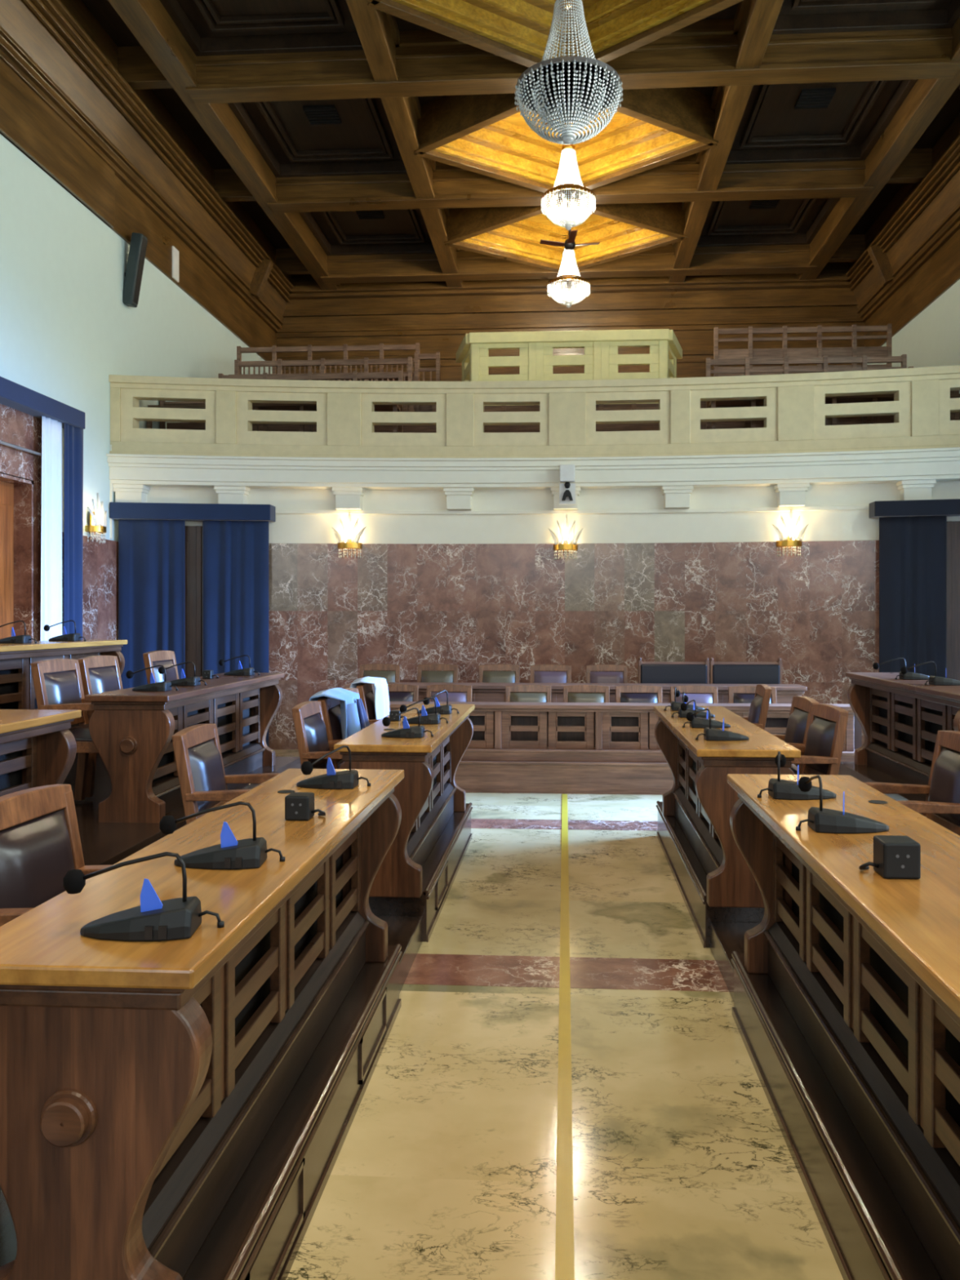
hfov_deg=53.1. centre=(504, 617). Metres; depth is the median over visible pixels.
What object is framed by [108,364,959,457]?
gallery balustrade
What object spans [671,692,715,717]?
microphone
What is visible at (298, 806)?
box
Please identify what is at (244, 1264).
trim
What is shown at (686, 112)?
trim
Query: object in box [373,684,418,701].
armchair
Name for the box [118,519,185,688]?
curtain
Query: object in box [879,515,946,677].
curtain
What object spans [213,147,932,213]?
trim
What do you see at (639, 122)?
trim
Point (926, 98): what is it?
trim
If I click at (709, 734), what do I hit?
microphone
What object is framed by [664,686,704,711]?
microphone
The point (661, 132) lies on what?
trim
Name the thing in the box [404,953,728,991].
trim
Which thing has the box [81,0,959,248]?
ceiling
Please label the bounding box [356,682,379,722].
armchair
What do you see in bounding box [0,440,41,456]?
curtain rod
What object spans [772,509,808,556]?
wall sconce
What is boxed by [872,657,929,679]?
microphone
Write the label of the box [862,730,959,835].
armchair
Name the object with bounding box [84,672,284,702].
countertop
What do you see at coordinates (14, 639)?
microphone
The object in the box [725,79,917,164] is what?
trim
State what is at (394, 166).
trim
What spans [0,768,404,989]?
countertop
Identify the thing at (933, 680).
microphone
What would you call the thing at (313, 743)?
armchair
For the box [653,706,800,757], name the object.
countertop
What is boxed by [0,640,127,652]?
countertop
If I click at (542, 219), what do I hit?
trim
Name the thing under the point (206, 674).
box
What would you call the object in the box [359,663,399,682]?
armchair
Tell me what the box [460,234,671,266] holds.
trim
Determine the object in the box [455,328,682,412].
box
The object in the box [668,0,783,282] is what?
trim
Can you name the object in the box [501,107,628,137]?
trim
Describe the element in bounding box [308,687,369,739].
jacket
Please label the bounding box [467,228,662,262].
trim
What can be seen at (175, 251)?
wall box
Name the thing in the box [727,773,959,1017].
countertop
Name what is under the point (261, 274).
trim
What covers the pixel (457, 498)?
trim
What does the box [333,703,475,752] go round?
countertop
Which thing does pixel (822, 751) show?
armchair
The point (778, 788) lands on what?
microphone
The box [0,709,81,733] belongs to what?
countertop
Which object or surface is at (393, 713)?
box
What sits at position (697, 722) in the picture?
microphone
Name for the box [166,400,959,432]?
floor
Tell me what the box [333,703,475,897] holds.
desk
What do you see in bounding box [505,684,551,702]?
armchair
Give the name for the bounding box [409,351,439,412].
chair
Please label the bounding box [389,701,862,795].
desk
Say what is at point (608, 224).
trim
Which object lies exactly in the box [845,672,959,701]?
countertop
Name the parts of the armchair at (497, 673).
leg, rail, leg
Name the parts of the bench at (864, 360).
seat, rail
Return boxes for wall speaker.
[122,232,147,307]
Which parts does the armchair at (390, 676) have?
leg, rail, leg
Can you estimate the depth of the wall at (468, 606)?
11.65 m
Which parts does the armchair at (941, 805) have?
armrest, armrest, leg, rail, rail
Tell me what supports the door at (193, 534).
in the wall at (468, 606)
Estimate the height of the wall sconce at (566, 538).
0.560 m
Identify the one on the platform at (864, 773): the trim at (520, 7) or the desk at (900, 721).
the desk at (900, 721)
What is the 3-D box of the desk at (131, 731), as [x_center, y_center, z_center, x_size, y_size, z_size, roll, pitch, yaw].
[-2.022,0.800,6.399,0.475,0.740,2.200,0,0,4]
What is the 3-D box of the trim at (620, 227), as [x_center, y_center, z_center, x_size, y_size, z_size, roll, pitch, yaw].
[0.934,-6.270,14.946,2.445,0.260,1.835,0,0,40]
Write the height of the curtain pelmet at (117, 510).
0.190 m
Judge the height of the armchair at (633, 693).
0.876 m
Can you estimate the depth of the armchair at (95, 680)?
6.08 m
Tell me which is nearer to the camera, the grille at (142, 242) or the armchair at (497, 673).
the armchair at (497, 673)
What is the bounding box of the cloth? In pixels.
[349,676,389,719]
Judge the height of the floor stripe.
0.001 m
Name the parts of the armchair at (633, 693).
leg, rail, leg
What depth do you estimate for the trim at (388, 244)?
16.15 m
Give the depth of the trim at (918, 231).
14.09 m
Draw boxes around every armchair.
[0,783,112,926]
[30,658,97,800]
[77,655,123,797]
[142,650,178,684]
[171,723,279,823]
[291,701,342,768]
[317,696,343,768]
[345,688,373,724]
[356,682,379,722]
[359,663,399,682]
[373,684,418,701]
[417,663,457,682]
[426,684,471,702]
[478,663,519,683]
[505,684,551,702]
[529,664,571,683]
[563,684,609,702]
[586,664,627,683]
[615,684,662,702]
[670,684,717,702]
[728,685,776,703]
[741,684,771,729]
[771,696,819,774]
[791,703,848,774]
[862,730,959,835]
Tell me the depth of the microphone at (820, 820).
2.72 m
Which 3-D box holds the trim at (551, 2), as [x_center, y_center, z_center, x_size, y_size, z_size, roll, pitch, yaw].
[0.565,-6.350,9.032,2.105,0.100,1.611,0,0,40]
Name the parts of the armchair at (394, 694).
rail, leg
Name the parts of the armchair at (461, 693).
leg, rail, leg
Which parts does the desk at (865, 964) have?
panel, slatted panel, divider post, slatted panel, moulding, divider post, moulding, slatted panel, divider post, slatted panel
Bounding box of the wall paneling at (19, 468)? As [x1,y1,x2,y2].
[0,403,118,640]
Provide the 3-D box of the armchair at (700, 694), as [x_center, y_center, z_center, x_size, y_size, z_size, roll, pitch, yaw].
[1.865,1.114,9.319,0.472,0.876,0.571,0,0,5]
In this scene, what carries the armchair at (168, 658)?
on the platform at (103, 843)
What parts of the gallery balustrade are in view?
slotted panel, slotted panel, slotted panel, slotted panel, slotted panel, slotted panel, slotted panel, slotted panel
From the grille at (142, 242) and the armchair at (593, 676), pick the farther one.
the grille at (142, 242)
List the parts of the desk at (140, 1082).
panel, slatted panel, moulding, divider post, slatted panel, moulding, divider post, slatted panel, divider post, slatted panel, panel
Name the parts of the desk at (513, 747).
slotted panel, slotted panel, slotted panel, rail, slotted panel, slotted panel, slotted panel, slotted panel, slotted panel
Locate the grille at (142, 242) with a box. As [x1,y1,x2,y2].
[133,237,147,304]
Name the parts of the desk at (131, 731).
panel, slatted panel, divider post, moulding, slatted panel, moulding, divider post, slatted panel, divider post, slatted panel, panel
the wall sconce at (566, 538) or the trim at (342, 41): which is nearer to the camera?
the trim at (342, 41)
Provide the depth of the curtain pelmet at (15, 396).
9.30 m
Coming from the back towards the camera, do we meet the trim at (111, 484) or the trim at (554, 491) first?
the trim at (554, 491)
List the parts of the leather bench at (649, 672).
post, frame, post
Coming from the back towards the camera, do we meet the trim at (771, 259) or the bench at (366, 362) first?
the trim at (771, 259)
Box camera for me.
[559,464,575,504]
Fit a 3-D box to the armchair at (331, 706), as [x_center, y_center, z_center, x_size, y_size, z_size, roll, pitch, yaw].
[-0.820,0.914,5.902,0.571,0.876,0.472,0,0,2]
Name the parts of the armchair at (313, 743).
leg, rail, rail, armrest, leg, armrest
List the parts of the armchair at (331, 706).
rail, leg, armrest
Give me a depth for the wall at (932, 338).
13.80 m
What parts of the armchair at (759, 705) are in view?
armrest, rail, leg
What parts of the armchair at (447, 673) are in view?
leg, rail, leg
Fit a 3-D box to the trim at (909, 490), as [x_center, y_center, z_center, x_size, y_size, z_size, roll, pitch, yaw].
[4.718,-1.438,11.047,0.410,0.256,0.267,0,0,13]
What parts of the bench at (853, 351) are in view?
rail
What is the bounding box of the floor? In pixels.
[272,749,843,1279]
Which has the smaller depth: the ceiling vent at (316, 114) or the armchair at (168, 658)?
the armchair at (168, 658)
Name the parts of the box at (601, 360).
wing panel, cornice, panel, wing panel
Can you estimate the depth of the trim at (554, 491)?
11.54 m
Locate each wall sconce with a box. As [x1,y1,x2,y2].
[84,493,106,543]
[332,511,366,558]
[548,514,582,559]
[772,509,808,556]
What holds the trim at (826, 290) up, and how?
attached to the wall at (687, 340)
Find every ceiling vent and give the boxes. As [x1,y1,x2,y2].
[302,104,342,124]
[355,209,384,219]
[749,199,779,208]
[794,88,835,109]
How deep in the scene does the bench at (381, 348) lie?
13.92 m
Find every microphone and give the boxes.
[0,620,36,644]
[44,620,85,641]
[62,851,224,941]
[125,664,177,691]
[158,661,206,685]
[159,801,284,869]
[218,654,260,675]
[296,745,370,789]
[381,707,433,737]
[400,697,448,724]
[417,689,458,714]
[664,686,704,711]
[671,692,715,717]
[680,699,730,728]
[686,708,749,741]
[757,751,836,799]
[795,774,888,833]
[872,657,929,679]
[900,661,959,685]
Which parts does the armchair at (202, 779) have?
leg, rail, rail, armrest, leg, armrest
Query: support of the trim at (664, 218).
attached to the ceiling
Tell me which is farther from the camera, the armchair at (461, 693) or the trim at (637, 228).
the trim at (637, 228)
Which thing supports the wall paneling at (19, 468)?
attached to the wall at (66, 326)
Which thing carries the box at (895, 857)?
on the desk at (865, 964)
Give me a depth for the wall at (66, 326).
10.63 m
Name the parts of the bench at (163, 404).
seat, rail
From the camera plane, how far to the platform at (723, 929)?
2.78 m
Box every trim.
[0,0,293,360]
[106,447,959,489]
[107,0,340,290]
[110,444,112,538]
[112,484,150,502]
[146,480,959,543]
[160,0,363,56]
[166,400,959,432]
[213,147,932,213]
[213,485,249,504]
[223,802,472,1279]
[226,97,407,177]
[248,258,273,298]
[275,234,864,284]
[275,274,865,368]
[298,208,435,255]
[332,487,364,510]
[346,0,462,287]
[367,0,743,67]
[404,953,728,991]
[414,87,717,192]
[415,0,691,57]
[433,138,698,186]
[441,131,689,183]
[443,487,474,510]
[444,202,687,271]
[459,128,671,170]
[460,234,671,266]
[462,0,651,41]
[466,122,662,165]
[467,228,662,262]
[471,818,657,831]
[483,0,634,33]
[483,120,646,152]
[486,226,644,252]
[491,115,639,147]
[493,222,637,248]
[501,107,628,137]
[508,220,620,239]
[515,217,614,235]
[522,0,600,15]
[524,211,604,230]
[542,0,583,5]
[550,486,580,510]
[656,800,906,1279]
[661,485,693,509]
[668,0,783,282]
[696,197,839,247]
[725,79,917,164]
[771,0,959,35]
[773,483,809,506]
[795,16,959,279]
[845,113,959,346]
[867,244,894,285]
[896,479,936,500]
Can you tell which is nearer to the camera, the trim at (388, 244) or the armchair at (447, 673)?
the armchair at (447, 673)
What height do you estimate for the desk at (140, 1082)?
0.742 m
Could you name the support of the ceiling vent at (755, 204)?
in the ceiling
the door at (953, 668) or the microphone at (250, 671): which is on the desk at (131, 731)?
the microphone at (250, 671)
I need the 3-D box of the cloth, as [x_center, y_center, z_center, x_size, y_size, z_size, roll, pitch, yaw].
[-0.979,0.618,7.055,0.259,0.365,0.441,0,0,4]
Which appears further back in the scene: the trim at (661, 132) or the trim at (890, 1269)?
the trim at (661, 132)
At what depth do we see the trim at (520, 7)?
9.80 m
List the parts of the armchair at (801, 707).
armrest, seat, leg, armrest, leg, rail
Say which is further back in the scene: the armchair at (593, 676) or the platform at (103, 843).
the armchair at (593, 676)
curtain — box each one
[40,416,62,640]
[62,422,83,639]
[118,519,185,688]
[202,520,268,746]
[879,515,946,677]
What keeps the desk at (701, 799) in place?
on the platform at (723, 929)
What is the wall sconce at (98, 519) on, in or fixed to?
attached to the wall at (66, 326)
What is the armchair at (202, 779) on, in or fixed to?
on the platform at (409, 921)
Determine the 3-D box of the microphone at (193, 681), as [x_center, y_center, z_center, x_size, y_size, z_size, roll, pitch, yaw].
[-2.050,0.354,6.088,0.309,0.152,0.126,0,0,4]
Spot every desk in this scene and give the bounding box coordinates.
[0,640,127,727]
[0,709,81,796]
[0,768,404,1279]
[84,672,284,822]
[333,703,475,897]
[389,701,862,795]
[653,706,800,907]
[727,773,959,1279]
[845,672,959,785]
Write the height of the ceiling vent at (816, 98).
0.041 m
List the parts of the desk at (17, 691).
slatted panel, divider post, slatted panel, moulding, slatted panel, panel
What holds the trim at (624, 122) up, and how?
attached to the ceiling
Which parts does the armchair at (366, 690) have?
leg, rail, armrest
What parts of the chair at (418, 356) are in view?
rail, rail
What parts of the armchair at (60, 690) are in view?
leg, rail, armrest, rail, leg, seat, seat frame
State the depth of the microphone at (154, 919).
1.83 m
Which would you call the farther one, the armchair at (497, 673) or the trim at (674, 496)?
the trim at (674, 496)
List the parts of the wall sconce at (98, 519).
plate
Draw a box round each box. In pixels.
[172,245,178,282]
[202,670,218,679]
[284,791,325,820]
[389,710,407,721]
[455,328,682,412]
[858,835,920,879]
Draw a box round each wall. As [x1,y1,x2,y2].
[0,133,271,541]
[268,540,879,749]
[276,262,864,381]
[866,279,959,393]
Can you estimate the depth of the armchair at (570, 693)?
9.60 m
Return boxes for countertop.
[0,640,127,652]
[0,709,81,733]
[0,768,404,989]
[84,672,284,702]
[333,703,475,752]
[344,682,806,703]
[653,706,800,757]
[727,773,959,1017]
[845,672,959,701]
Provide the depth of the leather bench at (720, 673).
10.44 m
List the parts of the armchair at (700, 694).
leg, rail, leg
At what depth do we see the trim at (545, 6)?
9.83 m
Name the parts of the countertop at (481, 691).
slotted panel, slotted panel, slotted panel, slotted panel, slotted panel, slotted panel, slotted panel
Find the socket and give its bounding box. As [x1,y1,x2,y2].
[895,854,910,868]
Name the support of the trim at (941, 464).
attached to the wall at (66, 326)
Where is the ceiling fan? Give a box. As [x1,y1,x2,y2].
[539,211,599,254]
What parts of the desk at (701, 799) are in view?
panel, slatted panel, slatted panel, moulding, slatted panel, slatted panel, moulding, panel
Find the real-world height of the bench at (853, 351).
1.340 m
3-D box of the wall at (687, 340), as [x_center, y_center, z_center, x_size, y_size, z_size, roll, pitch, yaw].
[1.085,-4.050,17.366,11.200,4.700,0.200,0,0,4]
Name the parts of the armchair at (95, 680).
leg, rail, leg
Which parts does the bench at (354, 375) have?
rail, seat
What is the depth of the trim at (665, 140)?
12.56 m
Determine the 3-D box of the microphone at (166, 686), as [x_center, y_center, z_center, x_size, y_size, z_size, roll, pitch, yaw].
[-2.078,0.354,5.639,0.309,0.152,0.126,0,0,4]
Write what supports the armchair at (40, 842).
on the platform at (409, 921)
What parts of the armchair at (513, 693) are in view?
leg, rail, leg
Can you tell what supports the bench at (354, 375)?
on the floor at (422, 408)
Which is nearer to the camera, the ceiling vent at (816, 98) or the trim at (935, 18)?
the trim at (935, 18)
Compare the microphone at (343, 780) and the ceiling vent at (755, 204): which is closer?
the microphone at (343, 780)
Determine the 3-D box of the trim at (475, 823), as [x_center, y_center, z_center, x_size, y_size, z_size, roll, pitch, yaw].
[0.464,1.599,7.415,10.400,0.002,0.340,0,0,4]
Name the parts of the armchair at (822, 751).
armrest, leg, rail, armrest, rail, leg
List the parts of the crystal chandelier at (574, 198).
crown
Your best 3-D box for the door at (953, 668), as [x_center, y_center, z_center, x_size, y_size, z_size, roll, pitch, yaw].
[5.068,0.250,10.968,1.276,2.700,0.057,0,0,14]
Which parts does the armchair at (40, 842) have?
armrest, rail, leg, armrest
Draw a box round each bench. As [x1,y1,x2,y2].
[146,400,205,430]
[218,370,403,432]
[234,356,412,412]
[236,342,419,381]
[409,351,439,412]
[638,657,709,684]
[706,354,906,429]
[709,657,782,684]
[713,324,891,376]
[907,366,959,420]
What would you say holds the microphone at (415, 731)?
on the desk at (428, 795)
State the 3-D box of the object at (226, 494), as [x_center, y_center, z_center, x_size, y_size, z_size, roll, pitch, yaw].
[-3.266,-1.438,11.553,0.409,0.256,0.267,0,0,-6]
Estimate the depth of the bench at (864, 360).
11.95 m
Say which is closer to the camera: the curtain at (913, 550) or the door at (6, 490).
the door at (6, 490)
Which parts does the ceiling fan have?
blade, blade, blade, blade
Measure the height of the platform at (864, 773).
0.710 m
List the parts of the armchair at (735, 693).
leg, rail, leg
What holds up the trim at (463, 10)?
attached to the ceiling
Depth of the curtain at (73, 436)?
10.02 m
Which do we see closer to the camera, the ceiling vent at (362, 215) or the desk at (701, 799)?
the desk at (701, 799)
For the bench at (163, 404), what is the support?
on the floor at (422, 408)
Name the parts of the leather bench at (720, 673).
post, frame, post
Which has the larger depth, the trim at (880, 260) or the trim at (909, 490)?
the trim at (880, 260)
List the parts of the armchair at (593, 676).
leg, rail, leg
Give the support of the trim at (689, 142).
attached to the ceiling
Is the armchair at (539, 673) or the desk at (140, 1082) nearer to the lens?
the desk at (140, 1082)
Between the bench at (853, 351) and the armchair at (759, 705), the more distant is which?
the bench at (853, 351)
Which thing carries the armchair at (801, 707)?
on the platform at (723, 929)
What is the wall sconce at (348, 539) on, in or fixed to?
attached to the wall at (468, 606)
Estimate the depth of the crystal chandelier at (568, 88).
8.89 m
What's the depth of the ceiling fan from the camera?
13.43 m
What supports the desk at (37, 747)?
on the platform at (103, 843)
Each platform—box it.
[0,803,471,1279]
[62,752,301,865]
[657,801,942,1279]
[838,761,926,814]
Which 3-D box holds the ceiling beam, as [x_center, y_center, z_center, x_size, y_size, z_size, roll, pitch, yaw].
[0.658,-6.125,10.530,10.100,0.550,0.340,0,0,4]
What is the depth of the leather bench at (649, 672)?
10.49 m
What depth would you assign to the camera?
11.30 m
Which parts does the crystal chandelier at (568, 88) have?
crown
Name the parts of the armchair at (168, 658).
leg, rail, leg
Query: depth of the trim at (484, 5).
9.77 m
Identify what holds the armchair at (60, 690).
on the platform at (103, 843)
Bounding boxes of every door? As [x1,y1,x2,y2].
[0,480,13,639]
[185,525,202,678]
[946,520,959,680]
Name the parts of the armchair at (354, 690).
rail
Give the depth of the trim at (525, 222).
15.53 m
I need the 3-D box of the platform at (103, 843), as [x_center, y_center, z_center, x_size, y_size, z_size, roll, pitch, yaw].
[-3.624,1.245,1.729,3.150,0.710,13.000,0,0,4]
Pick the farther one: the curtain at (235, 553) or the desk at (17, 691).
the curtain at (235, 553)
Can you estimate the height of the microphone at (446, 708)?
0.152 m
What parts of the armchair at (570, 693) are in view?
leg, rail, leg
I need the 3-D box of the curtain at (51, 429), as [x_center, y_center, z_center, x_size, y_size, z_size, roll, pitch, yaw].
[-4.561,-0.510,9.688,0.069,3.020,0.334,0,0,11]
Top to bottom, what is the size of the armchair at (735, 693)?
0.876 m
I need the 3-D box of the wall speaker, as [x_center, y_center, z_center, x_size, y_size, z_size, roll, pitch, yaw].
[-4.521,-4.206,11.605,0.248,0.860,0.160,9,1,4]
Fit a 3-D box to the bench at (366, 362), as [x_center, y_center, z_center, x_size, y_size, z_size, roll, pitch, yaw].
[-2.499,-3.070,12.926,2.450,0.940,0.470,0,0,4]
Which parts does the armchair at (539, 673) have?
leg, rail, leg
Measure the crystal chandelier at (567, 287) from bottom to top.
1.560 m
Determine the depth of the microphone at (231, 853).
2.35 m
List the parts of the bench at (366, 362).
rail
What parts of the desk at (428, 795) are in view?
panel, moulding, slatted panel, slatted panel, moulding, slatted panel, slatted panel, panel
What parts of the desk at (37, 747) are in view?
slatted panel, moulding, panel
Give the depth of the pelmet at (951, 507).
10.86 m
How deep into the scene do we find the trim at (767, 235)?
15.76 m
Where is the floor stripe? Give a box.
[555,794,574,1279]
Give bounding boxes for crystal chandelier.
[514,0,622,145]
[541,144,595,230]
[546,211,590,307]
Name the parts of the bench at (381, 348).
rail, seat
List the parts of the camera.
mount plate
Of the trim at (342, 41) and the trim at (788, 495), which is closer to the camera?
the trim at (342, 41)
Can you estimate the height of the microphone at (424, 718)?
0.152 m
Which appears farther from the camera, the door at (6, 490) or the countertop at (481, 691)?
the countertop at (481, 691)
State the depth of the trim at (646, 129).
12.54 m
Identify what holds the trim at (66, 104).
attached to the wall at (66, 326)
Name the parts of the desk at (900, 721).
panel, slatted panel, divider post, moulding, slatted panel, moulding, divider post, slatted panel, divider post, slatted panel, panel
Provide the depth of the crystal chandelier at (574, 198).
11.84 m
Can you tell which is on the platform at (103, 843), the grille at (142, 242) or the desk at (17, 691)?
the desk at (17, 691)
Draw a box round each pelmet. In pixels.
[0,376,84,429]
[109,502,275,522]
[869,498,959,518]

